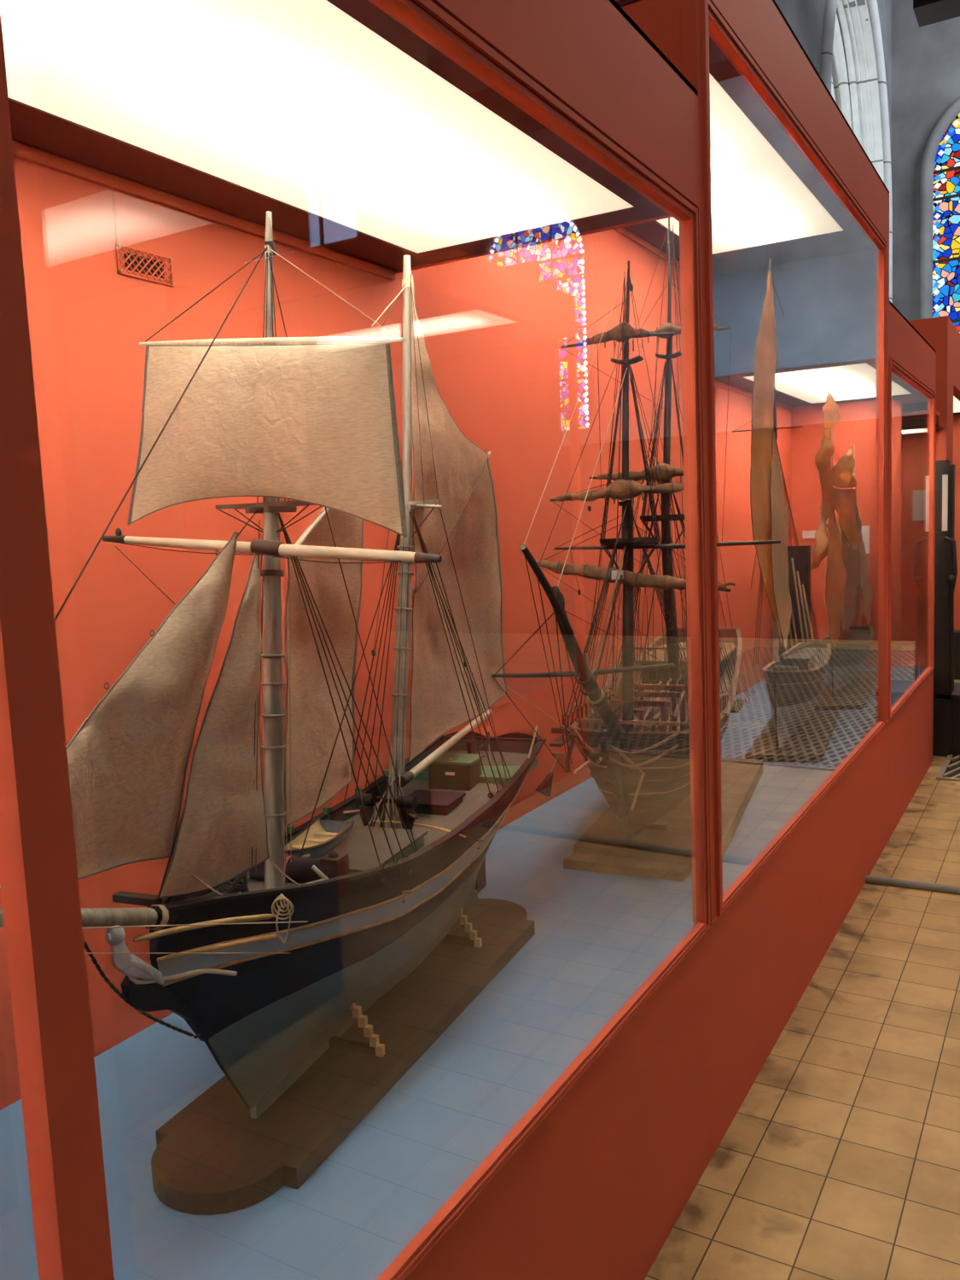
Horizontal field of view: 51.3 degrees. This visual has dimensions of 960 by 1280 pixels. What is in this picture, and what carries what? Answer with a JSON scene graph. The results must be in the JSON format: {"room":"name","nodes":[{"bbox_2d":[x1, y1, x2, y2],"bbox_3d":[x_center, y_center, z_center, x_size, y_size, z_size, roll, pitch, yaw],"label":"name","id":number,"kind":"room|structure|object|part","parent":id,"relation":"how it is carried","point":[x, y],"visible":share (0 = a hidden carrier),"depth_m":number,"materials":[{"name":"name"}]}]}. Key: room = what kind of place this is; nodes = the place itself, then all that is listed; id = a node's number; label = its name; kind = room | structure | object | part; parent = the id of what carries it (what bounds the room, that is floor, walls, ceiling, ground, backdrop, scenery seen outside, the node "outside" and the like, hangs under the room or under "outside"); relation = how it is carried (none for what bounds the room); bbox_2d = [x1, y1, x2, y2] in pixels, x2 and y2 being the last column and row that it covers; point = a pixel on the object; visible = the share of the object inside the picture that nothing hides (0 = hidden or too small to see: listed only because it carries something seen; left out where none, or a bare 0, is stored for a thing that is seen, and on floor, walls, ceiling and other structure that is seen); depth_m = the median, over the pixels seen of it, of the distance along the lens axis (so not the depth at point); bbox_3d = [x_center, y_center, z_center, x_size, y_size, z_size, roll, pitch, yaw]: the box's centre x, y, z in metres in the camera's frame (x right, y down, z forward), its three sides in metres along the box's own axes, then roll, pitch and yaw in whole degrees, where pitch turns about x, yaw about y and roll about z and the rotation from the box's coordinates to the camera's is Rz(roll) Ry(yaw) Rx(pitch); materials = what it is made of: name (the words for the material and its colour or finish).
{"room":"museum","nodes":[
{"label":"museum","id":0,"kind":"room"},
{"bbox_2d":[644,680,959,1279],"bbox_3d":[6.433,0.980,3.448,10.900,0.050,22.200,1,7,31],"label":"floor","id":1,"kind":"structure","parent":0,"point":[840,1160],"depth_m":2.66,"materials":[{"name":"tile"}]},
{"bbox_2d":[0,0,715,1279],"bbox_3d":[-0.809,0.243,0.993,0.900,2.569,3.855,1,7,31],"label":"display case","id":2,"kind":"object","parent":1,"relation":"on","point":[562,1125],"visible":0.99,"depth_m":1.83,"materials":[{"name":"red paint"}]},
{"bbox_3d":[-0.393,0.063,0.861,0.036,1.704,0.051,1,7,31],"label":"post","id":3,"kind":"part","parent":2,"relation":"part of","materials":[{"name":"red paint"}]},
{"bbox_2d":[112,189,174,286],"bbox_3d":[-0.677,-0.806,2.012,0.010,0.159,0.143,1,7,31],"label":"vent grille","id":4,"kind":"object","parent":2,"relation":"attached to","point":[143,221],"depth_m":2.01,"materials":[{"name":"orange"}]},
{"bbox_3d":[-1.178,0.233,1.223,0.032,2.569,3.835,1,7,31],"label":"panel","id":5,"kind":"part","parent":2,"relation":"part of","materials":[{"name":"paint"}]},
{"bbox_2d":[0,0,633,253],"bbox_3d":[-0.804,-0.792,0.923,0.600,0.005,3.540,1,7,31],"label":"diffuser","id":6,"kind":"object","parent":2,"relation":"attached to","point":[311,108],"depth_m":1.70,"materials":[{"name":"white plastic"}]},
{"bbox_2d":[151,898,535,1215],"bbox_3d":[-0.210,0.703,2.043,0.314,0.155,1.229,1,7,25],"label":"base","id":7,"kind":"object","parent":2,"relation":"on","point":[211,1158],"visible":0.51,"depth_m":1.73,"materials":[{"name":"brown wood"}]},
{"bbox_2d":[0,211,553,1118],"bbox_3d":[-0.274,-0.023,1.893,0.648,1.565,1.935,0,7,21],"label":"model ship","id":8,"kind":"object","parent":7,"relation":"on","point":[264,939],"visible":0.97,"depth_m":1.69,"materials":[{"name":"beige fabric"}]},
{"bbox_3d":[-0.482,0.454,1.385,0.008,0.331,0.262,0,7,22],"label":"bobstay chain","id":9,"kind":"part","parent":8,"relation":"part of","materials":[{"name":"black metal"}]},
{"bbox_3d":[-0.131,0.463,2.017,0.105,0.096,1.329,1,7,25],"label":"moulding","id":10,"kind":"part","parent":8,"relation":"part of","materials":[{"name":"brown wood"}]},
{"bbox_3d":[-0.117,0.422,2.020,0.108,0.096,1.370,1,7,26],"label":"moulding","id":11,"kind":"part","parent":8,"relation":"part of","materials":[{"name":"brown wood"}]},
{"bbox_3d":[-0.267,0.365,2.129,0.048,0.010,0.007,-2,6,3],"label":"winch handle","id":12,"kind":"part","parent":8,"relation":"part of","materials":[{"name":"beige wood"}]},
{"bbox_3d":[-0.181,0.380,2.154,0.095,0.079,0.016,0,7,21],"label":"fife rail","id":13,"kind":"part","parent":8,"relation":"part of","materials":[{"name":"brown wood"}]},
{"bbox_3d":[-0.143,0.366,2.081,0.007,0.010,0.034,-8,8,-42],"label":"winch handle","id":14,"kind":"part","parent":8,"relation":"part of","materials":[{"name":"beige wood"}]},
{"bbox_3d":[-0.126,0.393,2.091,0.227,0.015,0.021,1,7,27],"label":"pump rod","id":15,"kind":"part","parent":8,"relation":"part of","materials":[{"name":"gold metal"}]},
{"bbox_3d":[-0.073,0.326,2.439,0.024,0.007,0.002,0,7,21],"label":"name plate","id":16,"kind":"part","parent":8,"relation":"part of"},
{"bbox_3d":[0.136,0.264,2.590,0.011,0.060,0.149,-1,7,14],"label":"stern rail","id":17,"kind":"part","parent":8,"relation":"part of","materials":[{"name":"beige wood"}]},
{"bbox_3d":[-0.422,0.071,0.792,0.036,1.704,3.705,1,7,31],"label":"frame moulding","id":18,"kind":"part","parent":2,"relation":"part of","materials":[{"name":"red paint"}]},
{"bbox_3d":[-0.388,1.224,0.887,0.016,0.608,3.835,1,7,31],"label":"panel","id":19,"kind":"part","parent":2,"relation":"part of","materials":[{"name":"red paint"}]},
{"bbox_2d":[391,0,889,1150],"bbox_3d":[0.854,-0.376,3.774,0.900,3.046,2.725,1,7,31],"label":"display case","id":20,"kind":"object","parent":1,"relation":"on","point":[785,178],"visible":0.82,"depth_m":3.50,"materials":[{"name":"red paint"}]},
{"bbox_3d":[0.481,-0.384,3.995,0.032,3.046,2.725,1,7,31],"label":"panel","id":21,"kind":"part","parent":20,"relation":"part of","materials":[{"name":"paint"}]},
{"bbox_2d":[491,217,780,845],"bbox_3d":[0.542,-0.399,2.975,0.726,1.973,2.170,0,7,22],"label":"model ship","id":22,"kind":"object","parent":20,"relation":"on","point":[634,743],"visible":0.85,"depth_m":2.86,"materials":[{"name":"brown wood"}]},
{"bbox_3d":[0.347,0.194,3.209,0.009,0.037,0.551,0,7,22],"label":"waist rail","id":23,"kind":"part","parent":22,"relation":"part of","materials":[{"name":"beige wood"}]},
{"bbox_3d":[0.299,0.284,2.768,0.015,0.044,0.263,-4,6,-10],"label":"head rail","id":24,"kind":"part","parent":22,"relation":"part of","materials":[{"name":"beige wood"}]},
{"bbox_3d":[0.301,0.319,2.772,0.015,0.044,0.263,-4,6,-10],"label":"head rail","id":25,"kind":"part","parent":22,"relation":"part of","materials":[{"name":"beige wood"}]},
{"bbox_3d":[0.500,0.179,3.446,0.136,0.182,1.415,0,7,19],"label":"moulding","id":26,"kind":"part","parent":22,"relation":"part of","materials":[{"name":"beige wood"}]},
{"bbox_3d":[0.507,0.205,3.443,0.133,0.182,1.401,0,7,19],"label":"moulding","id":27,"kind":"part","parent":22,"relation":"part of","materials":[{"name":"brown wood"}]},
{"bbox_3d":[0.514,0.230,3.441,0.127,0.180,1.387,0,7,19],"label":"moulding","id":28,"kind":"part","parent":22,"relation":"part of","materials":[{"name":"beige wood"}]},
{"bbox_3d":[0.526,0.270,3.438,0.121,0.182,1.364,0,7,19],"label":"moulding","id":29,"kind":"part","parent":22,"relation":"part of","materials":[{"name":"brown wood"}]},
{"bbox_3d":[0.540,0.310,3.438,0.109,0.179,1.333,0,7,19],"label":"moulding","id":30,"kind":"part","parent":22,"relation":"part of","materials":[{"name":"beige wood"}]},
{"bbox_3d":[0.421,0.235,2.860,0.300,0.010,0.014,0,7,22],"label":"forecastle rail","id":31,"kind":"part","parent":22,"relation":"part of","materials":[{"name":"beige wood"}]},
{"bbox_3d":[0.446,0.319,2.713,0.263,0.044,0.015,-7,8,-35],"label":"head rail","id":32,"kind":"part","parent":22,"relation":"part of","materials":[{"name":"beige wood"}]},
{"bbox_3d":[0.445,0.285,2.709,0.263,0.044,0.015,-7,8,-35],"label":"head rail","id":33,"kind":"part","parent":22,"relation":"part of","materials":[{"name":"beige wood"}]},
{"bbox_3d":[0.739,0.310,3.357,0.109,0.179,1.333,0,7,25],"label":"moulding","id":34,"kind":"part","parent":22,"relation":"part of","materials":[{"name":"beige wood"}]},
{"bbox_3d":[0.749,0.270,3.347,0.121,0.182,1.364,1,7,25],"label":"moulding","id":35,"kind":"part","parent":22,"relation":"part of","materials":[{"name":"brown wood"}]},
{"bbox_3d":[0.760,0.230,3.341,0.127,0.180,1.387,1,7,25],"label":"moulding","id":36,"kind":"part","parent":22,"relation":"part of","materials":[{"name":"beige wood"}]},
{"bbox_3d":[0.693,0.030,3.526,0.320,0.008,0.012,0,7,22],"label":"poop rail","id":37,"kind":"part","parent":22,"relation":"part of","materials":[{"name":"beige wood"}]},
{"bbox_3d":[0.767,0.205,3.338,0.133,0.182,1.401,1,7,25],"label":"moulding","id":38,"kind":"part","parent":22,"relation":"part of","materials":[{"name":"brown wood"}]},
{"bbox_3d":[0.774,0.180,3.335,0.136,0.182,1.415,1,7,26],"label":"moulding","id":39,"kind":"part","parent":22,"relation":"part of","materials":[{"name":"beige wood"}]},
{"bbox_3d":[0.718,0.195,3.058,0.009,0.037,0.551,0,7,22],"label":"waist rail","id":40,"kind":"part","parent":22,"relation":"part of","materials":[{"name":"beige wood"}]},
{"bbox_2d":[563,757,763,881],"bbox_3d":[0.674,0.559,3.406,0.425,0.066,1.288,0,7,22],"label":"plinth","id":41,"kind":"object","parent":20,"relation":"on","point":[662,850],"visible":0.48,"depth_m":3.00,"materials":[{"name":"brown wood"}]},
{"bbox_3d":[0.524,-0.392,2.390,0.036,2.194,0.033,1,7,31],"label":"post","id":42,"kind":"part","parent":20,"relation":"part of","materials":[{"name":"red paint"}]},
{"bbox_2d":[656,72,843,254],"bbox_3d":[0.780,-1.645,3.561,0.600,0.005,2.050,1,7,31],"label":"diffuser","id":43,"kind":"object","parent":20,"relation":"attached to","point":[760,199],"depth_m":3.73,"materials":[{"name":"white plastic"}]},
{"bbox_2d":[744,711,838,762],"bbox_3d":[1.422,0.425,4.498,0.307,0.029,1.022,0,7,23],"label":"display board","id":44,"kind":"object","parent":20,"relation":"on","point":[810,742],"visible":0.64,"depth_m":4.27,"materials":[{"name":"brown wood"}]},
{"bbox_2d":[732,259,831,748],"bbox_3d":[1.204,-0.521,4.130,0.365,1.942,1.784,1,7,27],"label":"model ship","id":45,"kind":"object","parent":44,"relation":"on","point":[794,679],"visible":0.99,"depth_m":3.85,"materials":[{"name":"grey paint"}]},
{"bbox_3d":[1.489,0.143,4.462,0.086,0.054,1.068,1,7,29],"label":"moulding","id":46,"kind":"part","parent":45,"relation":"part of","materials":[{"name":"beige wood"}]},
{"bbox_3d":[1.196,-0.543,3.496,0.036,2.194,2.572,1,7,31],"label":"frame moulding","id":47,"kind":"part","parent":20,"relation":"part of","materials":[{"name":"red paint"}]},
{"bbox_3d":[1.280,0.843,3.685,0.016,0.608,2.725,1,7,31],"label":"panel","id":48,"kind":"part","parent":20,"relation":"part of","materials":[{"name":"red paint"}]},
{"bbox_3d":[1.872,-0.700,4.650,0.036,2.194,0.120,1,7,31],"label":"post","id":49,"kind":"part","parent":20,"relation":"part of","materials":[{"name":"red paint"}]},
{"bbox_2d":[714,300,936,842],"bbox_3d":[2.015,-0.402,5.730,0.900,2.569,1.800,1,7,31],"label":"display case","id":50,"kind":"object","parent":1,"relation":"on","point":[801,393],"visible":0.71,"depth_m":5.89,"materials":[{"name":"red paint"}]},
{"bbox_3d":[1.642,-0.410,5.952,0.032,2.569,1.800,1,7,31],"label":"panel","id":51,"kind":"part","parent":50,"relation":"part of","materials":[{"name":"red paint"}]},
{"bbox_2d":[779,545,814,656],"bbox_3d":[1.947,-0.166,6.080,0.266,0.810,0.106,1,7,31],"label":"fragment","id":52,"kind":"object","parent":50,"relation":"on","point":[800,631],"visible":0.35,"depth_m":6.06,"materials":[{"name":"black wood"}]},
{"bbox_3d":[1.884,-0.093,6.084,0.098,0.651,0.011,4,9,44],"label":"cord","id":53,"kind":"part","parent":52,"relation":"part of","materials":[{"name":"beige wicker"}]},
{"bbox_3d":[1.914,-0.053,6.072,0.103,0.572,0.011,3,9,43],"label":"cord","id":54,"kind":"part","parent":52,"relation":"part of","materials":[{"name":"beige wicker"}]},
{"bbox_3d":[1.938,-0.132,6.047,0.108,0.732,0.011,3,9,42],"label":"cord","id":55,"kind":"part","parent":52,"relation":"part of","materials":[{"name":"beige wicker"}]},
{"bbox_3d":[1.968,-0.091,6.035,0.113,0.652,0.011,3,8,42],"label":"cord","id":56,"kind":"part","parent":52,"relation":"part of","materials":[{"name":"beige wicker"}]},
{"bbox_3d":[1.998,-0.051,6.022,0.118,0.572,0.011,3,8,41],"label":"cord","id":57,"kind":"part","parent":52,"relation":"part of","materials":[{"name":"beige wicker"}]},
{"bbox_2d":[744,362,910,403],"bbox_3d":[1.996,-1.431,5.619,0.600,0.005,1.590,1,7,31],"label":"diffuser","id":58,"kind":"object","parent":50,"relation":"attached to","point":[853,381],"depth_m":5.52,"materials":[{"name":"white plastic"}]},
{"bbox_2d":[814,670,875,710],"bbox_3d":[2.083,0.276,5.634,0.244,0.021,1.308,1,7,26],"label":"display board","id":59,"kind":"object","parent":50,"relation":"on","point":[857,693],"visible":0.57,"depth_m":5.38,"materials":[{"name":"brown wood"}]},
{"bbox_2d":[810,389,873,693],"bbox_3d":[2.131,-0.561,5.771,0.285,1.599,2.493,1,7,28],"label":"model ship","id":60,"kind":"object","parent":59,"relation":"on","point":[845,574],"visible":0.98,"depth_m":5.33,"materials":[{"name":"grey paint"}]},
{"bbox_3d":[2.144,0.035,5.638,0.099,0.054,0.967,1,7,31],"label":"moulding","id":61,"kind":"part","parent":60,"relation":"part of","materials":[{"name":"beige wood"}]},
{"bbox_3d":[2.382,-0.681,6.515,0.680,1.704,0.018,1,7,31],"label":"panel","id":62,"kind":"part","parent":50,"relation":"part of","materials":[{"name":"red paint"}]},
{"bbox_3d":[2.432,0.581,5.615,0.016,0.608,1.800,1,7,31],"label":"panel","id":63,"kind":"part","parent":50,"relation":"part of","materials":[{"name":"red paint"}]},
{"bbox_3d":[2.361,-0.563,5.461,0.036,1.704,1.730,1,7,31],"label":"frame moulding","id":64,"kind":"part","parent":50,"relation":"part of","materials":[{"name":"red paint"}]},
{"bbox_3d":[2.361,-0.557,5.462,0.005,1.676,1.670,1,7,31],"label":"glass pane","id":65,"kind":"part","parent":50,"relation":"part of","materials":[{"name":"clear glass"}]},
{"bbox_2d":[865,874,959,894],"bbox_3d":[2.540,1.060,3.898,1.951,0.034,0.046,1,7,29],"label":"cable cover","id":66,"kind":"object","parent":1,"relation":"on","point":[869,879],"visible":1,"depth_m":4.26,"materials":[{"name":"grey plastic"}]},
{"bbox_2d":[901,401,943,727],"bbox_3d":[2.761,-0.445,7.014,0.890,2.310,1.120,1,7,31],"label":"display case","id":67,"kind":"object","parent":1,"relation":"on","point":[914,414],"visible":0.18,"depth_m":7.33,"materials":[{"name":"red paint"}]},
{"bbox_2d":[901,428,925,434],"bbox_3d":[2.882,-1.433,6.878,0.400,0.005,0.400,1,7,31],"label":"diffuser","id":68,"kind":"object","parent":67,"relation":"attached to","point":[917,430],"depth_m":6.86,"materials":[{"name":"white plastic"}]},
{"bbox_2d":[901,315,959,680],"bbox_3d":[3.686,-0.908,8.252,1.200,2.880,3.040,1,7,31],"label":"display case","id":69,"kind":"object","parent":1,"relation":"on","point":[940,333],"visible":0.26,"depth_m":6.83,"materials":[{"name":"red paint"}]},
{"bbox_3d":[3.546,-0.909,8.312,0.900,2.880,3.000,1,7,31],"label":"portal frame","id":70,"kind":"part","parent":69,"relation":"part of","materials":[{"name":"red paint"}]},
{"bbox_2d":[953,395,959,413],"bbox_3d":[3.630,-1.963,8.294,0.620,0.005,2.300,1,7,31],"label":"diffuser","id":71,"kind":"object","parent":69,"relation":"attached to","point":[956,399],"depth_m":8.52,"materials":[{"name":"white plastic"}]},
{"bbox_2d":[932,459,959,756],"bbox_3d":[3.202,-0.211,6.542,0.374,1.911,0.612,1,7,31],"label":"press","id":72,"kind":"object","parent":1,"relation":"on","point":[946,693],"visible":0.98,"depth_m":6.42,"materials":[{"name":"black metal"}]},
{"bbox_3d":[3.002,-0.026,6.365,0.038,0.700,0.028,1,7,31],"label":"lever","id":73,"kind":"part","parent":72,"relation":"part of","materials":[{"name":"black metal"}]},
{"bbox_2d":[936,754,959,781],"bbox_3d":[5.334,0.509,7.860,2.550,0.013,5.940,1,7,31],"label":"floor grate","id":74,"kind":"object","parent":1,"relation":"on","point":[950,770],"depth_m":6.16,"materials":[{"name":"metal"}]},
{"bbox_2d":[774,0,891,167],"bbox_3d":[0.313,-5.124,6.150,0.900,12.000,22.000,1,7,31],"label":"wall","id":75,"kind":"structure","parent":0,"point":[805,18],"depth_m":10.88,"materials":[{"name":"grey paint"}]},
{"bbox_2d":[831,76,835,100],"bbox_3d":[4.444,-4.218,13.481,0.171,8.242,3.960,1,7,31],"label":"trim","id":76,"kind":"structure","parent":75,"relation":"attached to","point":[832,83],"depth_m":14.07,"materials":[{"name":"stone"}]},
{"bbox_2d":[832,14,853,131],"bbox_3d":[4.613,-4.271,13.372,0.133,8.356,4.120,1,7,31],"label":"trim","id":77,"kind":"structure","parent":75,"relation":"attached to","point":[838,49],"depth_m":13.97,"materials":[{"name":"stone"}]},
{"bbox_2d":[820,0,892,303],"bbox_3d":[4.967,-4.425,13.140,0.190,8.684,4.620,1,7,31],"label":"trim","id":78,"kind":"structure","parent":75,"relation":"attached to","point":[830,5],"depth_m":13.81,"materials":[{"name":"stone"}]},
{"bbox_2d":[832,0,884,182],"bbox_3d":[4.595,-4.302,13.379,0.920,8.418,4.038,1,7,31],"label":"window","id":79,"kind":"structure","parent":75,"relation":"attached to","point":[856,32],"depth_m":14.00,"materials":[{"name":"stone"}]},
{"bbox_2d":[891,0,959,320],"bbox_3d":[11.153,-6.306,12.654,13.060,12.000,0.400,1,7,31],"label":"wall","id":80,"kind":"structure","parent":0,"point":[926,59],"depth_m":14.99,"materials":[{"name":"grey paint"}]},
{"bbox_2d":[919,96,959,332],"bbox_3d":[7.669,-5.545,14.495,2.380,5.180,0.180,1,7,31],"label":"window","id":81,"kind":"structure","parent":80,"relation":"in","point":[939,187],"depth_m":14.90,"materials":[{"name":"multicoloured glass"}]},
{"bbox_3d":[10.984,-4.881,-0.181,0.400,12.000,22.000,1,7,31],"label":"wall","id":82,"kind":"structure","parent":0,"visible":0},
{"bbox_2d":[913,0,959,27],"bbox_3d":[8.603,-6.904,6.767,10.863,0.700,3.900,1,7,31],"label":"beam","id":83,"kind":"structure","parent":82,"relation":"attached to","point":[927,12],"depth_m":10.88,"materials":[{"name":"brown wood"}]}
]}

